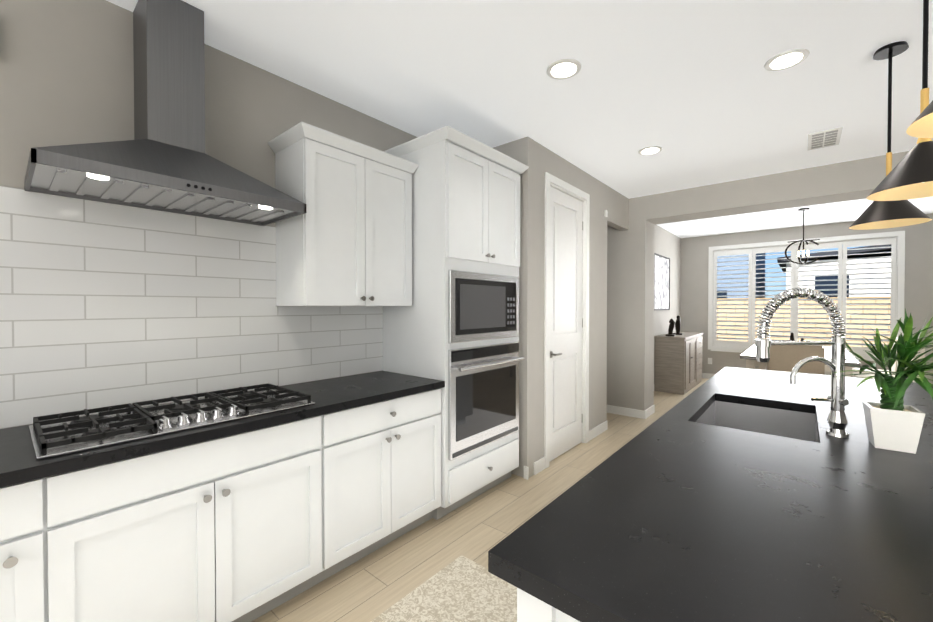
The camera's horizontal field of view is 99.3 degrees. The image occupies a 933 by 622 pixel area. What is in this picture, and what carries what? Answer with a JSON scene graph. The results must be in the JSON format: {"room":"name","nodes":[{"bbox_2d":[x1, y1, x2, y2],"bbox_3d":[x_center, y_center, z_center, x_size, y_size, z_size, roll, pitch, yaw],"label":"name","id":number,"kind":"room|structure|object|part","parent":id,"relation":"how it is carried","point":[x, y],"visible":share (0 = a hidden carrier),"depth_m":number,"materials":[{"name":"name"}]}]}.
{"room":"kitchen","nodes":[
{"label":"kitchen","id":0,"kind":"room"},
{"bbox_2d":[0,0,417,403],"bbox_3d":[-2.255,0.005,1.106,0.150,2.740,6.700,1,1,40],"label":"wall","id":1,"kind":"structure","parent":0,"point":[66,72],"depth_m":1.75,"materials":[{"name":"beige paint"}]},
{"bbox_2d":[24,0,306,225],"bbox_3d":[-1.265,-0.924,1.750,0.493,0.892,0.910,1,1,40],"label":"range hood","id":2,"kind":"object","parent":1,"relation":"attached to","point":[162,161],"visible":1,"depth_m":1.70,"materials":[{"name":"silver metal"}]},
{"bbox_2d":[0,186,382,428],"bbox_3d":[-1.616,-0.015,1.737,0.008,0.934,3.089,1,1,40],"label":"backsplash","id":3,"kind":"structure","parent":1,"relation":"attached to","point":[102,304],"depth_m":1.85,"materials":[{"name":"tile"}]},
{"bbox_2d":[268,122,418,305],"bbox_3d":[-0.731,-0.504,2.473,0.392,0.945,0.811,1,1,40],"label":"upper cabinet","id":4,"kind":"object","parent":1,"relation":"attached to","point":[345,239],"visible":1,"depth_m":2.29,"materials":[{"name":"white wood"}]},
{"bbox_2d":[251,378,708,621],"bbox_3d":[1.567,1.416,1.881,8.700,0.100,13.200,1,1,40],"label":"floor","id":5,"kind":"structure","parent":0,"point":[372,585],"depth_m":2.36,"materials":[{"name":"brown wood"}]},
{"bbox_2d":[0,471,83,621],"bbox_3d":[-1.660,0.936,1.229,0.608,0.873,0.584,1,1,40],"label":"base cabinet","id":6,"kind":"object","parent":5,"relation":"on","point":[40,520],"depth_m":1.20,"materials":[{"name":"white wood"}]},
{"bbox_2d":[80,411,339,621],"bbox_3d":[-1.214,0.930,1.754,0.608,0.873,1.041,1,1,40],"label":"base cabinet","id":7,"kind":"object","parent":5,"relation":"on","point":[249,519],"depth_m":1.55,"materials":[{"name":"white wood"}]},
{"bbox_2d":[0,371,443,490],"bbox_3d":[-1.359,0.475,1.557,0.634,0.040,3.038,1,1,40],"label":"countertop","id":8,"kind":"structure","parent":7,"relation":"on","point":[19,464],"depth_m":1.54,"materials":[{"name":"black stone"}]},
{"bbox_2d":[28,383,314,459],"bbox_3d":[-1.214,0.426,1.723,0.505,0.050,0.910,1,1,40],"label":"cooktop","id":9,"kind":"object","parent":8,"relation":"in","point":[74,433],"visible":0.98,"depth_m":1.58,"materials":[{"name":"silver metal"}]},
{"bbox_2d":[340,387,443,570],"bbox_3d":[-0.675,0.922,2.390,0.608,0.873,0.890,1,1,40],"label":"base cabinet","id":10,"kind":"object","parent":5,"relation":"on","point":[390,452],"depth_m":2.20,"materials":[{"name":"white wood"}]},
{"bbox_2d":[370,555,516,621],"bbox_3d":[-0.604,1.372,0.843,0.870,0.010,2.810,1,1,40],"label":"rug","id":11,"kind":"object","parent":5,"relation":"on","point":[461,588],"visible":0.67,"depth_m":1.86,"materials":[{"name":"beige carpet"}]},
{"bbox_2d":[383,126,528,519],"bbox_3d":[-0.066,0.104,3.015,0.714,2.494,0.938,1,1,40],"label":"tall cabinet","id":12,"kind":"object","parent":5,"relation":"on","point":[455,326],"visible":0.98,"depth_m":2.69,"materials":[{"name":"white wood"}]},
{"bbox_2d":[448,270,518,343],"bbox_3d":[0.152,-0.031,2.832,0.028,0.470,0.803,1,1,40],"label":"microwave","id":13,"kind":"object","parent":12,"relation":"in","point":[483,306],"depth_m":2.77,"materials":[{"name":"silver glass"}]},
{"bbox_2d":[448,341,523,460],"bbox_3d":[0.174,0.600,2.821,0.087,0.710,0.803,1,1,40],"label":"oven","id":14,"kind":"object","parent":12,"relation":"in","point":[483,377],"depth_m":2.77,"materials":[{"name":"silver metal"}]},
{"bbox_2d":[517,591,571,621],"bbox_3d":[1.477,0.933,1.567,1.080,0.874,2.990,1,1,40],"label":"kitchen island","id":15,"kind":"object","parent":5,"relation":"on","point":[528,610],"depth_m":0.75,"materials":[{"name":"white wood"}]},
{"bbox_2d":[488,367,932,621],"bbox_3d":[1.607,0.475,1.452,1.500,0.040,3.070,1,1,40],"label":"island countertop","id":16,"kind":"structure","parent":15,"relation":"on","point":[690,520],"depth_m":0.86,"materials":[{"name":"black stone"}]},
{"bbox_2d":[700,399,811,438],"bbox_3d":[1.289,0.600,1.766,0.434,0.240,0.704,1,1,40],"label":"sink","id":17,"kind":"object","parent":16,"relation":"in","point":[796,421],"depth_m":2.02,"materials":[{"name":"grey metal"}]},
{"bbox_2d":[755,287,848,437],"bbox_3d":[1.224,0.185,1.452,0.336,0.540,0.064,0,1,0],"label":"faucet","id":18,"kind":"object","parent":16,"relation":"on","point":[837,420],"visible":1,"depth_m":1.44,"materials":[{"name":"silver metal"}]},
{"bbox_2d":[827,308,932,453],"bbox_3d":[1.468,0.224,1.289,0.453,0.466,0.496,1,1,40],"label":"plant","id":19,"kind":"object","parent":16,"relation":"on","point":[893,423],"visible":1,"depth_m":1.29,"materials":[{"name":"green plant"}]},
{"bbox_3d":[1.427,0.389,1.332,0.132,0.135,0.132,1,1,40],"label":"pot","id":20,"kind":"part","parent":19,"relation":"part of","materials":[{"name":"white ceramic"}]},
{"bbox_2d":[654,332,702,394],"bbox_3d":[3.714,0.856,6.872,0.481,0.899,1.440,1,1,40],"label":"sideboard","id":21,"kind":"object","parent":5,"relation":"on","point":[677,364],"visible":1,"depth_m":6.40,"materials":[{"name":"grey wood"}]},
{"bbox_2d":[666,319,675,336],"bbox_3d":[3.323,0.267,6.455,0.124,0.287,0.131,1,1,40],"label":"sculpture","id":22,"kind":"object","parent":21,"relation":"on","point":[671,326],"visible":1,"depth_m":6.43,"materials":[{"name":"brown metal"}]},
{"bbox_2d":[673,316,682,334],"bbox_3d":[3.616,0.241,6.788,0.140,0.329,0.154,1,1,40],"label":"sculpture","id":23,"kind":"object","parent":21,"relation":"on","point":[678,324],"visible":0.98,"depth_m":6.78,"materials":[{"name":"brown metal"}]},
{"bbox_2d":[767,345,824,374],"bbox_3d":[3.731,0.849,4.503,0.480,0.969,0.510,1,1,40],"label":"dining chair","id":24,"kind":"object","parent":5,"relation":"on","point":[786,358],"visible":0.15,"depth_m":4.31,"materials":[{"name":"fabric"}]},
{"bbox_2d":[740,344,859,376],"bbox_3d":[4.634,0.941,5.569,1.100,0.759,2.200,1,1,40],"label":"dining table","id":25,"kind":"object","parent":5,"relation":"on","point":[749,355],"visible":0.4,"depth_m":5.04,"materials":[{"name":"white"}]},
{"bbox_2d":[789,333,803,340],"bbox_3d":[4.653,0.430,5.605,0.223,0.260,0.360,1,1,40],"label":"decor","id":26,"kind":"object","parent":25,"relation":"on","point":[792,337],"visible":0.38,"depth_m":5.51,"materials":[{"name":"brown metal"}]},
{"bbox_2d":[852,337,897,373],"bbox_3d":[5.611,0.837,5.460,0.510,0.969,0.480,1,1,40],"label":"dining chair","id":27,"kind":"object","parent":5,"relation":"on","point":[894,367],"visible":0.04,"depth_m":5.32,"materials":[{"name":"fabric"}]},
{"bbox_2d":[852,340,905,378],"bbox_3d":[5.255,0.842,5.040,0.510,0.969,0.480,1,1,40],"label":"dining chair","id":28,"kind":"object","parent":5,"relation":"on","point":[863,375],"visible":0.06,"depth_m":5.09,"materials":[{"name":"fabric"}]},
{"bbox_2d":[906,347,924,381],"bbox_3d":[4.899,0.848,4.621,0.510,0.969,0.480,1,1,40],"label":"dining chair","id":29,"kind":"object","parent":5,"relation":"on","point":[921,350],"depth_m":4.29,"materials":[{"name":"fabric"}]},
{"bbox_2d":[493,136,533,477],"bbox_3d":[0.203,-0.023,3.479,0.830,2.740,0.100,1,1,40],"label":"wall","id":30,"kind":"structure","parent":0,"point":[521,150],"depth_m":3.20,"materials":[{"name":"beige paint"}]},
{"bbox_2d":[106,0,932,237],"bbox_3d":[1.567,-1.424,1.847,8.700,0.100,13.200,1,1,40],"label":"ceiling","id":31,"kind":"structure","parent":0,"point":[698,92],"depth_m":2.32,"materials":[{"name":"paint"}]},
{"bbox_2d":[546,59,581,79],"bbox_3d":[0.554,-1.374,2.260,0.196,0.008,0.196,1,1,40],"label":"recessed light","id":32,"kind":"object","parent":31,"relation":"in","point":[562,69],"visible":1,"depth_m":2.25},
{"bbox_2d":[638,146,662,154],"bbox_3d":[1.593,-1.388,3.438,0.196,0.008,0.196,1,1,40],"label":"recessed light","id":33,"kind":"object","parent":31,"relation":"in","point":[650,150],"visible":0.98,"depth_m":3.42,"materials":[{"name":"white plastic"}]},
{"bbox_2d":[764,48,809,70],"bbox_3d":[1.753,-1.373,2.175,0.196,0.008,0.196,1,1,40],"label":"recessed light","id":34,"kind":"object","parent":31,"relation":"in","point":[786,59],"visible":1,"depth_m":2.16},
{"bbox_2d":[785,208,819,263],"bbox_3d":[4.675,-1.032,5.525,0.372,0.768,0.323,1,1,40],"label":"chandelier","id":35,"kind":"object","parent":31,"relation":"hanging from","point":[803,240],"visible":1,"depth_m":5.50,"materials":[{"name":"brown metal"}]},
{"bbox_2d":[807,127,842,150],"bbox_3d":[2.889,-1.385,3.205,0.200,0.009,0.420,1,1,40],"label":"ceiling vent","id":36,"kind":"object","parent":31,"relation":"in","point":[824,138],"visible":1,"depth_m":3.18,"materials":[{"name":"white metal"}]},
{"bbox_2d":[849,41,931,229],"bbox_3d":[2.222,-0.916,2.084,0.300,0.918,0.300,1,1,40],"label":"pendant light","id":37,"kind":"object","parent":31,"relation":"hanging from","point":[884,214],"visible":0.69,"depth_m":2.08,"materials":[{"name":"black metal"}]},
{"bbox_3d":[2.222,-0.544,2.088,0.300,0.175,0.300,1,1,40],"label":"lamp shade","id":38,"kind":"part","parent":37,"relation":"part of","materials":[{"name":"black metal"}]},
{"bbox_3d":[2.222,-1.103,2.082,0.130,0.543,0.130,1,1,40],"label":"rod","id":39,"kind":"part","parent":37,"relation":"part of","materials":[{"name":"black metal"}]},
{"bbox_2d":[867,0,932,200],"bbox_3d":[1.705,-0.908,1.474,0.300,0.918,0.300,1,1,40],"label":"pendant light","id":40,"kind":"object","parent":31,"relation":"hanging from","point":[909,176],"visible":0.88,"depth_m":1.47,"materials":[{"name":"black metal"}]},
{"bbox_3d":[1.705,-0.537,1.478,0.300,0.175,0.300,1,1,40],"label":"lamp shade","id":41,"kind":"part","parent":40,"relation":"part of","materials":[{"name":"black metal"}]},
{"bbox_3d":[1.705,-1.096,1.472,0.130,0.543,0.130,1,1,40],"label":"rod","id":42,"kind":"part","parent":40,"relation":"part of","materials":[{"name":"black metal"}]},
{"bbox_2d":[906,101,932,137],"bbox_3d":[1.188,-0.901,0.864,0.300,0.918,0.300,1,1,40],"label":"pendant light","id":43,"kind":"object","parent":31,"relation":"hanging from","point":[921,126],"visible":1,"depth_m":0.99,"materials":[{"name":"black metal"}]},
{"bbox_2d":[534,141,628,461],"bbox_3d":[1.258,-0.032,4.158,0.100,2.740,2.300,1,1,40],"label":"wall","id":44,"kind":"structure","parent":0,"point":[595,189],"depth_m":4.12,"materials":[{"name":"beige paint"}]},
{"bbox_2d":[550,186,582,460],"bbox_3d":[0.922,0.117,3.749,0.035,2.436,0.728,1,1,40],"label":"door leaf","id":45,"kind":"structure","parent":44,"relation":"in","point":[566,215],"depth_m":3.74,"materials":[{"name":"white wood"}]},
{"bbox_2d":[550,351,561,357],"bbox_3d":[0.794,0.386,3.527,0.061,0.062,0.142,1,1,40],"label":"door lever","id":46,"kind":"object","parent":45,"relation":"attached to","point":[552,354],"visible":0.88,"depth_m":3.50,"materials":[{"name":"silver metal"}]},
{"bbox_2d":[544,172,589,467],"bbox_3d":[0.929,0.081,3.744,0.096,2.525,0.890,1,1,40],"label":"door frame","id":47,"kind":"structure","parent":44,"relation":"attached to","point":[565,187],"depth_m":3.74,"materials":[{"name":"white wood"}]},
{"bbox_2d":[589,420,607,440],"bbox_3d":[1.415,1.287,4.273,0.013,0.100,0.525,1,1,40],"label":"baseboard","id":48,"kind":"structure","parent":44,"relation":"attached to","point":[602,427],"depth_m":4.27,"materials":[{"name":"white wood"}]},
{"bbox_2d":[607,196,654,410],"bbox_3d":[1.338,-0.052,5.860,2.580,2.740,0.400,1,1,40],"label":"wall","id":49,"kind":"structure","parent":0,"point":[630,317],"depth_m":5.01,"materials":[{"name":"beige paint"}]},
{"bbox_2d":[607,405,646,418],"bbox_3d":[1.247,1.270,5.683,2.493,0.100,0.013,1,1,40],"label":"baseboard","id":50,"kind":"structure","parent":49,"relation":"attached to","point":[629,412],"depth_m":5.01,"materials":[{"name":"white wood"}]},
{"bbox_2d":[646,405,654,417],"bbox_3d":[2.333,1.278,5.045,0.013,0.100,0.380,1,1,40],"label":"baseboard","id":51,"kind":"structure","parent":49,"relation":"attached to","point":[650,410],"depth_m":5.04,"materials":[{"name":"white wood"}]},
{"bbox_2d":[654,225,680,357],"bbox_3d":[3.223,-0.063,6.753,0.100,2.740,3.400,1,1,40],"label":"wall","id":52,"kind":"structure","parent":0,"point":[668,244],"depth_m":7.30,"materials":[{"name":"beige paint"}]},
{"bbox_2d":[654,253,669,309],"bbox_3d":[3.341,-0.478,6.785,0.028,0.930,0.990,1,1,40],"label":"picture frame","id":53,"kind":"object","parent":52,"relation":"attached to","point":[661,282],"visible":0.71,"depth_m":6.77,"materials":[{"name":"white paper"}]},
{"bbox_2d":[645,151,908,224],"bbox_3d":[3.664,-1.253,3.873,3.520,0.290,0.400,1,1,40],"label":"wall","id":54,"kind":"structure","parent":0,"point":[848,180],"depth_m":4.08,"materials":[{"name":"beige paint"}]},
{"bbox_2d":[680,213,932,383],"bbox_3d":[5.917,-0.061,6.606,4.200,2.740,0.140,1,1,40],"label":"wall","id":55,"kind":"structure","parent":0,"point":[918,296],"depth_m":6.89,"materials":[{"name":"beige paint"}]},
{"bbox_2d":[702,373,714,378],"bbox_3d":[5.867,1.260,6.563,4.200,0.100,0.013,1,1,40],"label":"baseboard","id":56,"kind":"structure","parent":55,"relation":"attached to","point":[704,375],"depth_m":7.61,"materials":[{"name":"white wood"}]},
{"bbox_2d":[708,231,904,360],"bbox_3d":[5.636,-0.223,6.815,2.540,1.980,0.179,1,1,40],"label":"window shutters","id":57,"kind":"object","parent":55,"relation":"in","point":[896,240],"depth_m":6.67,"materials":[{"name":"white wood"}]},
{"label":"outside","id":58,"kind":"structure","parent":0,"visible":0},
{"bbox_3d":[27.566,1.208,28.444,60.000,0.280,61.050,1,1,40],"label":"ground","id":59,"kind":"structure","parent":58,"visible":0},
{"bbox_2d":[717,253,764,297],"bbox_3d":[14.800,-2.254,29.427,11.200,6.620,10.000,1,1,40],"label":"house","id":60,"kind":"structure","parent":59,"relation":"on","point":[739,276],"depth_m":22.70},
{"bbox_2d":[717,290,726,297],"bbox_3d":[11.556,-2.268,25.601,8.867,4.700,0.029,1,1,40],"label":"window","id":61,"kind":"structure","parent":60,"relation":"attached to","point":[724,293],"depth_m":22.87,"materials":[{"name":"blue glass"}]},
{"bbox_2d":[717,297,890,346],"bbox_3d":[10.250,0.502,8.012,60.000,1.620,0.240,1,1,40],"label":"fence","id":62,"kind":"object","parent":59,"relation":"on","point":[815,320],"depth_m":9.56,"materials":[{"name":"beige wood"}]},
{"bbox_3d":[10.250,-0.278,8.003,60.000,0.060,0.240,1,1,40],"label":"fence cap","id":63,"kind":"part","parent":62,"relation":"part of","materials":[{"name":"beige wood"}]},
{"bbox_2d":[786,256,890,296],"bbox_3d":[25.092,-0.897,24.649,7.900,4.020,10.000,1,1,40],"label":"house","id":64,"kind":"structure","parent":59,"relation":"on","point":[852,272],"depth_m":21.44,"materials":[{"name":"paint"}]},
{"bbox_2d":[815,275,848,296],"bbox_3d":[20.342,-1.326,22.096,1.400,1.300,0.029,1,1,40],"label":"house window","id":65,"kind":"structure","parent":64,"relation":"attached to","point":[827,282],"depth_m":22.13,"materials":[{"name":"blue glass"}]},
{"bbox_2d":[777,244,890,271],"bbox_3d":[25.092,-3.382,24.620,8.700,0.950,10.800,1,1,40],"label":"house roof","id":66,"kind":"structure","parent":64,"relation":"on","point":[848,256],"depth_m":22.34,"materials":[{"name":"black"}]}
]}

